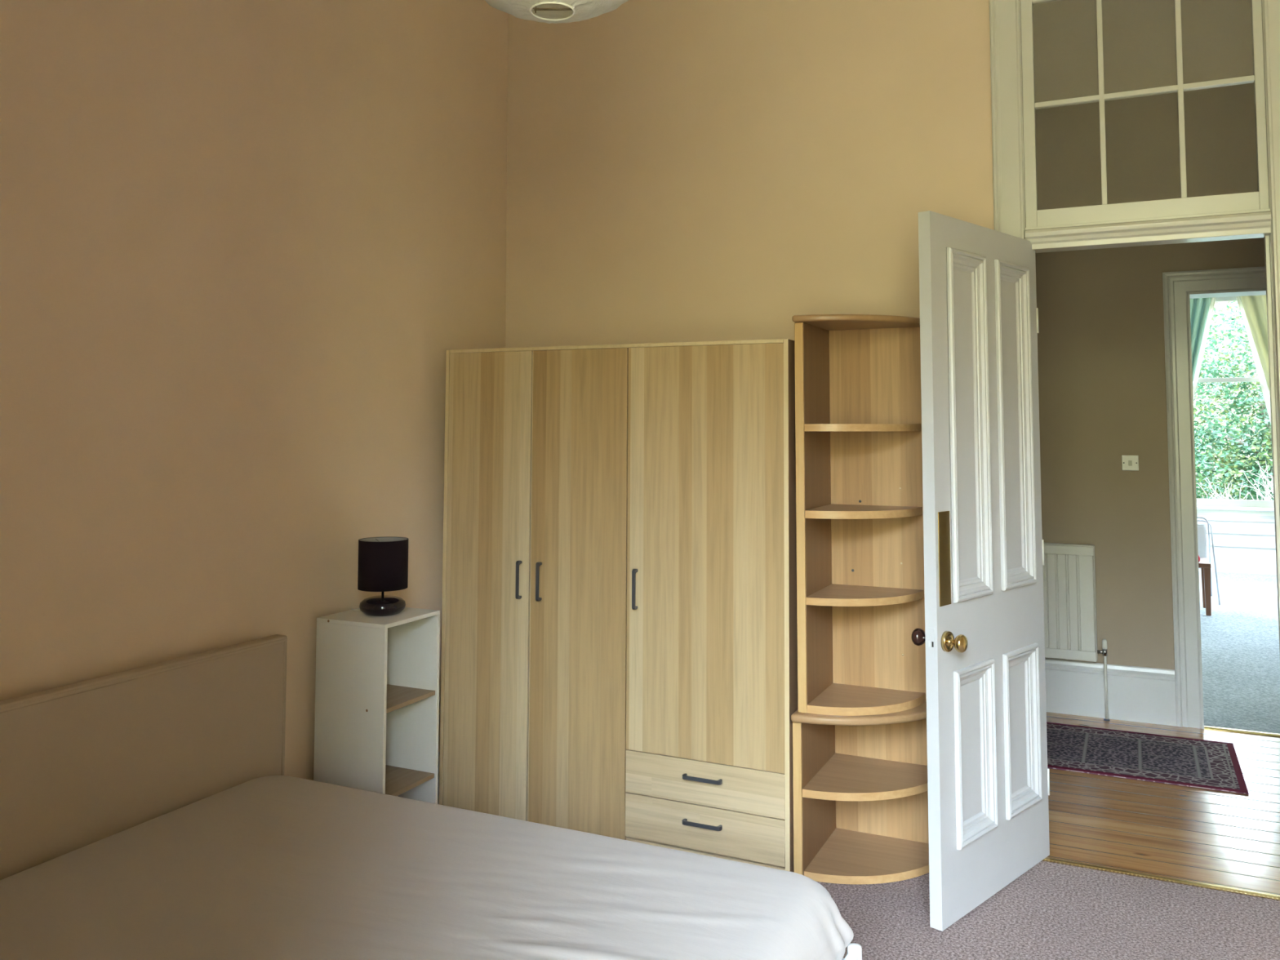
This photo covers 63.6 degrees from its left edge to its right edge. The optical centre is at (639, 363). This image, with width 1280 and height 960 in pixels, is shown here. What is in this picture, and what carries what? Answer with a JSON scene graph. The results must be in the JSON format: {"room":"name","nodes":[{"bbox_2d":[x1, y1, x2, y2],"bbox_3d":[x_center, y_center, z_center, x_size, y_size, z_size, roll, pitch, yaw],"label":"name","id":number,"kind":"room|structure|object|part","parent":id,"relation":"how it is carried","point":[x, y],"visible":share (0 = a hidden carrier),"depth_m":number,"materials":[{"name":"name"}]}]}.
{"room":"bedroom","nodes":[
{"label":"bedroom","id":0,"kind":"room"},
{"bbox_2d":[0,0,508,780],"bbox_3d":[-1.454,-0.309,3.090,0.150,4.000,3.785,-2,-4,25],"label":"wall","id":1,"kind":"structure","parent":0,"point":[246,246],"depth_m":3.25,"materials":[{"name":"paint"}]},
{"bbox_2d":[437,751,439,804],"bbox_3d":[-1.401,1.582,2.884,0.022,0.200,3.670,-2,-4,25],"label":"baseboard","id":2,"kind":"structure","parent":1,"relation":"attached to","point":[438,752],"depth_m":4.11,"materials":[{"name":"white paint"}]},
{"bbox_2d":[505,0,994,347],"bbox_3d":[1.488,-0.269,3.737,4.605,4.000,0.085,-2,-4,25],"label":"wall","id":3,"kind":"structure","parent":0,"point":[678,171],"depth_m":4.25,"materials":[{"name":"paint"}]},
{"bbox_2d":[911,210,1049,931],"bbox_3d":[1.151,0.623,3.425,0.177,2.165,0.780,-3,-5,44],"label":"door","id":4,"kind":"structure","parent":3,"relation":"in","point":[988,775],"depth_m":3.35,"materials":[{"name":"white paint"}]},
{"bbox_3d":[0.881,0.851,3.210,0.070,0.054,0.054,-3,-5,44],"label":"knob","id":5,"kind":"part","parent":4,"relation":"part of","materials":[{"name":"black paint"}]},
{"bbox_3d":[0.883,0.851,3.133,0.024,0.100,0.001,-3,-5,44],"label":"latch plate","id":6,"kind":"part","parent":4,"relation":"part of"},
{"bbox_3d":[0.935,0.597,3.172,0.002,0.286,0.072,-3,-5,44],"label":"finger plate","id":7,"kind":"part","parent":4,"relation":"part of","materials":[{"name":"gold metal"}]},
{"bbox_3d":[0.958,0.846,3.134,0.066,0.062,0.062,-3,-5,44],"label":"knob","id":8,"kind":"part","parent":4,"relation":"part of","materials":[{"name":"gold metal"}]},
{"bbox_3d":[1.058,0.191,3.324,0.028,1.111,0.251,-3,-5,44],"label":"panel moulding","id":9,"kind":"part","parent":4,"relation":"part of","materials":[{"name":"white paint"}]},
{"bbox_3d":[1.056,1.220,3.258,0.028,0.534,0.256,-3,-5,44],"label":"panel moulding","id":10,"kind":"part","parent":4,"relation":"part of","materials":[{"name":"white paint"}]},
{"bbox_3d":[1.291,0.206,3.563,0.028,1.111,0.251,-3,-5,44],"label":"panel moulding","id":11,"kind":"part","parent":4,"relation":"part of","materials":[{"name":"white paint"}]},
{"bbox_3d":[1.292,1.235,3.499,0.028,0.534,0.256,-3,-5,44],"label":"panel moulding","id":12,"kind":"part","parent":4,"relation":"part of","materials":[{"name":"white paint"}]},
{"bbox_2d":[989,0,1279,652],"bbox_3d":[1.736,0.016,3.539,0.974,3.406,0.024,-2,-4,25],"label":"trim","id":13,"kind":"structure","parent":3,"relation":"attached to","point":[1004,15],"depth_m":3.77,"materials":[{"name":"white paint"}]},
{"bbox_2d":[1020,0,1269,227],"bbox_3d":[1.759,-1.038,3.653,0.762,1.075,0.044,-2,-4,25],"label":"window","id":14,"kind":"structure","parent":3,"relation":"in","point":[1184,206],"depth_m":3.62,"materials":[{"name":"white paint"}]},
{"bbox_2d":[1024,208,1271,253],"bbox_3d":[1.754,-0.462,3.606,0.762,0.081,0.122,-2,-4,25],"label":"trim","id":15,"kind":"structure","parent":3,"relation":"attached to","point":[1250,224],"depth_m":3.56,"materials":[{"name":"white paint"}]},
{"bbox_2d":[1041,857,1279,900],"bbox_3d":[1.737,1.712,3.436,0.758,0.008,0.030,-2,-4,25],"label":"trim","id":16,"kind":"structure","parent":3,"relation":"attached to","point":[1231,890],"depth_m":3.43,"materials":[{"name":"gold metal"}]},
{"bbox_2d":[817,571,1279,959],"bbox_3d":[2.894,1.877,5.106,6.455,0.126,13.400,-2,-4,25],"label":"floor","id":17,"kind":"structure","parent":0,"point":[1052,911],"depth_m":3.55,"materials":[{"name":"brown carpet"}]},
{"bbox_2d":[313,607,439,804],"bbox_3d":[-0.903,1.294,3.553,0.292,0.857,0.299,-2,-4,25],"label":"shelf unit","id":18,"kind":"object","parent":17,"relation":"on","point":[377,681],"visible":0.58,"depth_m":3.48,"materials":[{"name":"white laminate"}]},
{"bbox_3d":[-0.964,1.293,3.425,0.292,0.844,0.014,-2,-4,25],"label":"panel","id":19,"kind":"part","parent":18,"relation":"part of","materials":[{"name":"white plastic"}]},
{"bbox_3d":[-0.903,0.873,3.580,0.292,0.013,0.298,-2,-4,25],"label":"panel","id":20,"kind":"part","parent":18,"relation":"part of","materials":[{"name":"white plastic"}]},
{"bbox_2d":[351,536,408,616],"bbox_3d":[-0.902,0.740,3.610,0.169,0.256,0.206,2,-4,-26],"label":"table lamp","id":21,"kind":"object","parent":18,"relation":"on","point":[383,562],"visible":1,"depth_m":3.53,"materials":[{"name":"black fabric"}]},
{"bbox_3d":[-0.894,0.695,3.596,0.169,0.168,0.169,-2,-4,25],"label":"lamp shade","id":22,"kind":"part","parent":21,"relation":"part of","materials":[{"name":"black fabric"}]},
{"bbox_3d":[-0.902,1.433,3.545,0.280,0.014,0.271,-2,-4,25],"label":"shelf","id":23,"kind":"part","parent":18,"relation":"part of","materials":[{"name":"brown wood"}]},
{"bbox_3d":[-0.902,1.150,3.563,0.280,0.014,0.271,-2,-4,25],"label":"shelf","id":24,"kind":"part","parent":18,"relation":"part of","materials":[{"name":"brown wood"}]},
{"bbox_3d":[-0.842,1.309,3.682,0.292,0.844,0.014,-2,-4,25],"label":"panel","id":25,"kind":"part","parent":18,"relation":"part of","materials":[{"name":"white wood"}]},
{"bbox_2d":[0,634,862,959],"bbox_3d":[-0.625,1.223,2.239,1.920,0.836,1.475,-2,-4,25],"label":"bed","id":26,"kind":"object","parent":17,"relation":"on","point":[83,763],"visible":0.36,"depth_m":2.79,"materials":[{"name":"beige fabric"}]},
{"bbox_3d":[-1.470,1.208,2.643,0.050,0.756,1.475,-2,-4,25],"label":"headboard","id":27,"kind":"part","parent":26,"relation":"part of","materials":[{"name":"beige fabric"}]},
{"bbox_2d":[0,775,853,959],"bbox_3d":[-0.609,1.266,2.236,1.871,0.179,1.388,-2,-4,25],"label":"fitted sheet","id":28,"kind":"object","parent":26,"relation":"on","point":[270,867],"visible":1,"depth_m":2.32,"materials":[{"name":"grey fabric"}]},
{"bbox_3d":[0.219,1.409,1.805,0.028,0.172,1.260,-2,-4,25],"label":"foot rail","id":29,"kind":"part","parent":26,"relation":"part of","materials":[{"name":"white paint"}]},
{"bbox_3d":[0.497,1.499,2.385,0.033,0.304,0.033,-2,-4,25],"label":"leg","id":30,"kind":"part","parent":26,"relation":"part of","materials":[{"name":"white paint"}]},
{"bbox_2d":[439,338,797,871],"bbox_3d":[-0.035,0.843,3.991,1.417,1.804,0.542,-1,-4,25],"label":"wardrobe","id":31,"kind":"object","parent":17,"relation":"on","point":[619,658],"visible":0.88,"depth_m":3.73,"materials":[{"name":"brown wood"}]},
{"bbox_3d":[-0.588,0.841,3.994,0.380,1.778,0.018,-1,-4,25],"label":"door","id":32,"kind":"part","parent":31,"relation":"part of","materials":[{"name":"brown wood"}]},
{"bbox_3d":[-0.459,0.817,3.909,0.012,0.144,0.026,-1,-4,25],"label":"handle","id":33,"kind":"part","parent":31,"relation":"part of","materials":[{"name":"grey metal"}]},
{"bbox_3d":[-0.379,0.815,3.871,0.012,0.144,0.026,-1,-4,25],"label":"handle","id":34,"kind":"part","parent":31,"relation":"part of","materials":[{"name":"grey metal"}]},
{"bbox_3d":[-0.229,0.833,3.824,0.404,1.778,0.018,-1,-4,25],"label":"door","id":35,"kind":"part","parent":31,"relation":"part of","materials":[{"name":"brown wood"}]},
{"bbox_3d":[-0.018,0.807,3.699,0.012,0.144,0.026,-1,-4,25],"label":"handle","id":36,"kind":"part","parent":31,"relation":"part of","materials":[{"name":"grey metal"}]},
{"bbox_3d":[0.213,1.580,3.541,0.144,0.012,0.026,-1,-4,25],"label":"handle","id":37,"kind":"part","parent":31,"relation":"part of","materials":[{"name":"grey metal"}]},
{"bbox_3d":[0.213,1.427,3.550,0.144,0.012,0.026,-1,-4,25],"label":"handle","id":38,"kind":"part","parent":31,"relation":"part of","materials":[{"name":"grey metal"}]},
{"bbox_3d":[0.218,1.600,3.563,0.590,0.150,0.018,-1,-4,25],"label":"drawer","id":39,"kind":"part","parent":31,"relation":"part of","materials":[{"name":"brown wood"}]},
{"bbox_3d":[0.219,1.448,3.572,0.590,0.146,0.018,-1,-4,25],"label":"drawer","id":40,"kind":"part","parent":31,"relation":"part of","materials":[{"name":"brown wood"}]},
{"bbox_3d":[0.224,0.653,3.619,0.592,1.440,0.018,-1,-4,25],"label":"door","id":41,"kind":"part","parent":31,"relation":"part of","materials":[{"name":"brown wood"}]},
{"bbox_3d":[0.604,0.830,3.705,0.016,1.803,0.511,-1,-4,25],"label":"panel","id":42,"kind":"part","parent":31,"relation":"part of","materials":[{"name":"beige wood"}]},
{"bbox_2d":[791,314,928,884],"bbox_3d":[0.817,0.781,3.578,0.474,1.884,0.478,-2,-4,25],"label":"corner shelf unit","id":43,"kind":"object","parent":17,"relation":"on","point":[860,740],"visible":0.81,"depth_m":3.68,"materials":[{"name":"brown wood"}]},
{"bbox_3d":[0.621,0.522,3.660,0.030,1.312,0.347,-2,-4,25],"label":"panel","id":44,"kind":"part","parent":43,"relation":"part of","materials":[{"name":"brown wood"}]},
{"bbox_3d":[0.623,1.468,3.646,0.030,0.522,0.440,-2,-4,25],"label":"panel","id":45,"kind":"part","parent":43,"relation":"part of","materials":[{"name":"brown wood"}]},
{"bbox_3d":[0.778,0.513,3.572,0.328,0.026,0.332,-2,-4,25],"label":"shelf","id":46,"kind":"part","parent":43,"relation":"part of","materials":[{"name":"brown wood"}]},
{"bbox_3d":[0.778,0.802,3.554,0.328,0.025,0.332,-2,-4,25],"label":"shelf","id":47,"kind":"part","parent":43,"relation":"part of","materials":[{"name":"brown wood"}]},
{"bbox_3d":[0.815,1.435,3.544,0.405,0.026,0.422,-2,-4,25],"label":"shelf","id":48,"kind":"part","parent":43,"relation":"part of","materials":[{"name":"brown wood"}]},
{"bbox_3d":[0.778,1.158,3.532,0.328,0.026,0.332,-2,-4,25],"label":"shelf","id":49,"kind":"part","parent":43,"relation":"part of","materials":[{"name":"brown wood"}]},
{"bbox_3d":[0.817,1.705,3.532,0.405,0.026,0.412,-2,-4,25],"label":"shelf","id":50,"kind":"part","parent":43,"relation":"part of","materials":[{"name":"brown wood"}]},
{"bbox_3d":[0.865,0.527,3.725,0.353,1.312,0.019,-2,-4,25],"label":"panel","id":51,"kind":"part","parent":43,"relation":"part of","materials":[{"name":"brown wood"}]},
{"bbox_3d":[0.913,1.473,3.740,0.414,0.521,0.019,-2,-4,25],"label":"panel","id":52,"kind":"part","parent":43,"relation":"part of","materials":[{"name":"brown wood"}]},
{"bbox_2d":[1046,721,1248,795],"bbox_3d":[2.112,1.798,4.823,1.200,0.008,0.744,-2,-4,25],"label":"rug","id":53,"kind":"object","parent":17,"relation":"on","point":[1211,765],"visible":0.56,"depth_m":4.68,"materials":[{"name":"multicoloured fabric"}]},
{"bbox_2d":[1198,557,1211,615],"bbox_3d":[4.350,1.822,8.576,0.669,0.412,0.440,-2,-4,25],"label":"stool","id":54,"kind":"object","parent":17,"relation":"on","point":[1204,564],"visible":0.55,"depth_m":8.26,"materials":[{"name":"brown wood"}]},
{"bbox_3d":[4.710,1.843,8.614,0.048,0.374,0.048,-2,-4,25],"label":"leg","id":55,"kind":"part","parent":54,"relation":"part of","materials":[{"name":"brown wood"}]},
{"bbox_3d":[4.352,1.635,8.586,0.665,0.037,0.440,-2,-4,25],"label":"seat","id":56,"kind":"part","parent":54,"relation":"part of","materials":[{"name":"brown wood"}]},
{"bbox_3d":[4.544,1.822,8.266,0.048,0.374,0.048,-2,-4,25],"label":"leg","id":57,"kind":"part","parent":54,"relation":"part of","materials":[{"name":"brown wood"}]},
{"bbox_2d":[1196,516,1220,604],"bbox_3d":[4.537,1.709,9.215,1.067,0.723,0.510,-2,-4,25],"label":"clothes airer","id":58,"kind":"object","parent":17,"relation":"on","point":[1206,521],"visible":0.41,"depth_m":9.00,"materials":[{"name":"grey metal"}]},
{"bbox_2d":[1197,524,1207,568],"bbox_3d":[4.577,1.606,9.172,0.800,0.385,0.024,-2,-4,25],"label":"linens","id":59,"kind":"object","parent":58,"relation":"hanging from","point":[1202,531],"visible":0.07,"depth_m":9.02,"materials":[{"name":"white fabric"}]},
{"bbox_3d":[4.575,1.714,9.307,1.016,0.723,0.310,-2,-4,25],"label":"leg frame","id":60,"kind":"part","parent":58,"relation":"part of","materials":[{"name":"grey metal"}]},
{"bbox_2d":[1032,0,1265,704],"bbox_3d":[2.966,-0.171,5.321,6.000,4.000,0.160,-2,-4,25],"label":"wall","id":61,"kind":"structure","parent":0,"point":[1102,393],"depth_m":5.43,"materials":[{"name":"paint"}]},
{"bbox_2d":[1042,542,1110,720],"bbox_3d":[1.940,1.402,5.566,1.060,0.890,0.102,-2,-4,25],"label":"radiator","id":62,"kind":"object","parent":61,"relation":"attached to","point":[1069,594],"visible":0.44,"depth_m":5.38,"materials":[{"name":"metal"}]},
{"bbox_3d":[1.898,1.254,5.548,1.000,0.585,0.018,-2,-4,25],"label":"panel","id":63,"kind":"part","parent":62,"relation":"part of","materials":[{"name":"metal"}]},
{"bbox_2d":[1044,542,1097,661],"bbox_3d":[1.910,1.250,5.574,1.008,0.587,0.071,-2,-4,25],"label":"radiator panel","id":64,"kind":"object","parent":62,"relation":"attached to","point":[1070,624],"depth_m":5.38,"materials":[{"name":"metal"}]},
{"bbox_2d":[1044,657,1176,726],"bbox_3d":[1.464,1.726,5.817,2.759,0.275,0.024,-2,-4,25],"label":"baseboard","id":65,"kind":"structure","parent":61,"relation":"attached to","point":[1145,695],"depth_m":5.34,"materials":[{"name":"white paint"}]},
{"bbox_2d":[1121,455,1138,471],"bbox_3d":[2.553,0.515,5.379,0.080,0.080,0.013,-2,-4,25],"label":"light switch","id":66,"kind":"object","parent":61,"relation":"attached to","point":[1131,463],"visible":1,"depth_m":5.38,"materials":[{"name":"white plastic"}]},
{"bbox_2d":[1162,266,1266,728],"bbox_3d":[3.182,0.662,5.062,1.045,2.305,0.026,-2,-4,25],"label":"trim","id":67,"kind":"structure","parent":61,"relation":"attached to","point":[1177,286],"depth_m":5.25,"materials":[{"name":"white paint"}]},
{"bbox_2d":[1189,294,1263,298],"bbox_3d":[3.262,0.673,5.231,1.045,2.305,0.026,-2,-4,25],"label":"trim","id":68,"kind":"structure","parent":61,"relation":"attached to","point":[1256,295],"depth_m":5.39,"materials":[{"name":"white paint"}]},
{"bbox_2d":[1189,291,1266,297],"bbox_3d":[3.222,0.718,5.143,0.843,2.204,0.168,-2,-4,25],"label":"trim","id":69,"kind":"structure","parent":61,"relation":"attached to","point":[1251,293],"depth_m":5.29,"materials":[{"name":"white paint"}]},
{"bbox_2d":[1204,725,1279,737],"bbox_3d":[3.188,1.809,5.003,0.801,0.008,0.040,-2,-4,25],"label":"trim","id":70,"kind":"structure","parent":61,"relation":"attached to","point":[1207,727],"depth_m":5.09,"materials":[{"name":"gold metal"}]},
{"bbox_2d":[1196,505,1274,515],"bbox_3d":[5.835,0.185,11.104,6.200,3.994,0.250,-2,-4,25],"label":"wall window","id":71,"kind":"structure","parent":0,"point":[1198,511],"depth_m":10.72,"materials":[{"name":"paint"}]},
{"bbox_2d":[1190,297,1216,399],"bbox_3d":[5.835,0.424,10.869,0.475,2.261,0.053,-2,-4,25],"label":"curtain","id":72,"kind":"object","parent":71,"relation":"hanging from","point":[1202,309],"visible":0.15,"depth_m":10.88,"materials":[{"name":"teal fabric"}]},
{"bbox_3d":[5.815,0.425,10.878,0.430,2.261,0.053,-2,-4,25],"label":"panel","id":73,"kind":"part","parent":72,"relation":"part of","materials":[{"name":"teal fabric"}]},
{"bbox_2d":[1196,296,1274,511],"bbox_3d":[6.308,0.384,10.783,1.220,2.270,0.200,-2,-4,25],"label":"window","id":74,"kind":"structure","parent":71,"relation":"attached to","point":[1206,502],"depth_m":10.81,"materials":[{"name":"white paint"}]},
{"bbox_3d":[6.298,1.500,10.690,1.220,0.030,0.149,-2,-4,25],"label":"sill","id":75,"kind":"part","parent":74,"relation":"part of","materials":[{"name":"white paint"}]},
{"bbox_2d":[1196,513,1276,575],"bbox_3d":[5.775,1.874,10.872,6.200,0.594,0.030,-2,-4,25],"label":"wall paneling","id":76,"kind":"structure","parent":71,"relation":"attached to","point":[1243,544],"depth_m":10.66,"materials":[{"name":"white paint"}]},
{"bbox_2d":[1235,294,1271,422],"bbox_3d":[6.563,0.402,10.520,0.796,2.261,0.069,-2,-4,25],"label":"curtain","id":77,"kind":"object","parent":71,"relation":"hanging from","point":[1253,308],"visible":0.43,"depth_m":10.65,"materials":[{"name":"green fabric"}]},
{"bbox_3d":[6.579,0.402,10.512,0.760,2.261,0.068,-2,-4,25],"label":"panel","id":78,"kind":"part","parent":77,"relation":"part of","materials":[{"name":"beige"}]},
{"bbox_3d":[0.478,-2.456,1.747,5.205,0.120,4.785,-2,-4,25],"label":"ceiling","id":79,"kind":"structure","parent":0,"visible":0},
{"bbox_2d":[484,0,628,23],"bbox_3d":[-0.176,-1.539,2.138,0.559,1.661,0.559,1,-4,-23],"label":"paper lantern","id":80,"kind":"object","parent":79,"relation":"hanging from","point":[548,11],"visible":1,"depth_m":2.12,"materials":[{"name":"white paper"}]},
{"bbox_3d":[-0.176,-0.942,2.099,0.084,0.454,0.027,-1,-4,11],"label":"wire frame","id":81,"kind":"part","parent":80,"relation":"part of","materials":[{"name":"brown"}]},
{"label":"outside","id":82,"kind":"structure","parent":0,"visible":0},
{"bbox_3d":[14.198,3.730,24.988,32.000,0.150,32.340,-2,-4,25],"label":"garden","id":83,"kind":"object","parent":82,"visible":0},
{"bbox_2d":[1194,405,1266,500],"bbox_3d":[13.417,2.816,24.523,18.126,4.001,4.069,-2,-4,25],"label":"hedge","id":84,"kind":"object","parent":83,"relation":"on","point":[1211,415],"visible":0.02,"depth_m":24.33,"materials":[{"name":"green plant"}]},
{"bbox_2d":[1193,301,1273,500],"bbox_3d":[9.821,0.994,15.657,5.245,4.622,3.603,-1,-4,20],"label":"tree","id":85,"kind":"object","parent":83,"relation":"on","point":[1242,464],"visible":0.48,"depth_m":15.41,"materials":[{"name":"green plant"}]},
{"bbox_2d":[1197,459,1273,500],"bbox_3d":[7.564,2.043,12.759,1.938,1.713,1.582,2,-4,-32],"label":"shrub","id":86,"kind":"object","parent":83,"relation":"on","point":[1267,491],"visible":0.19,"depth_m":12.86,"materials":[{"name":"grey plant"}]}
]}

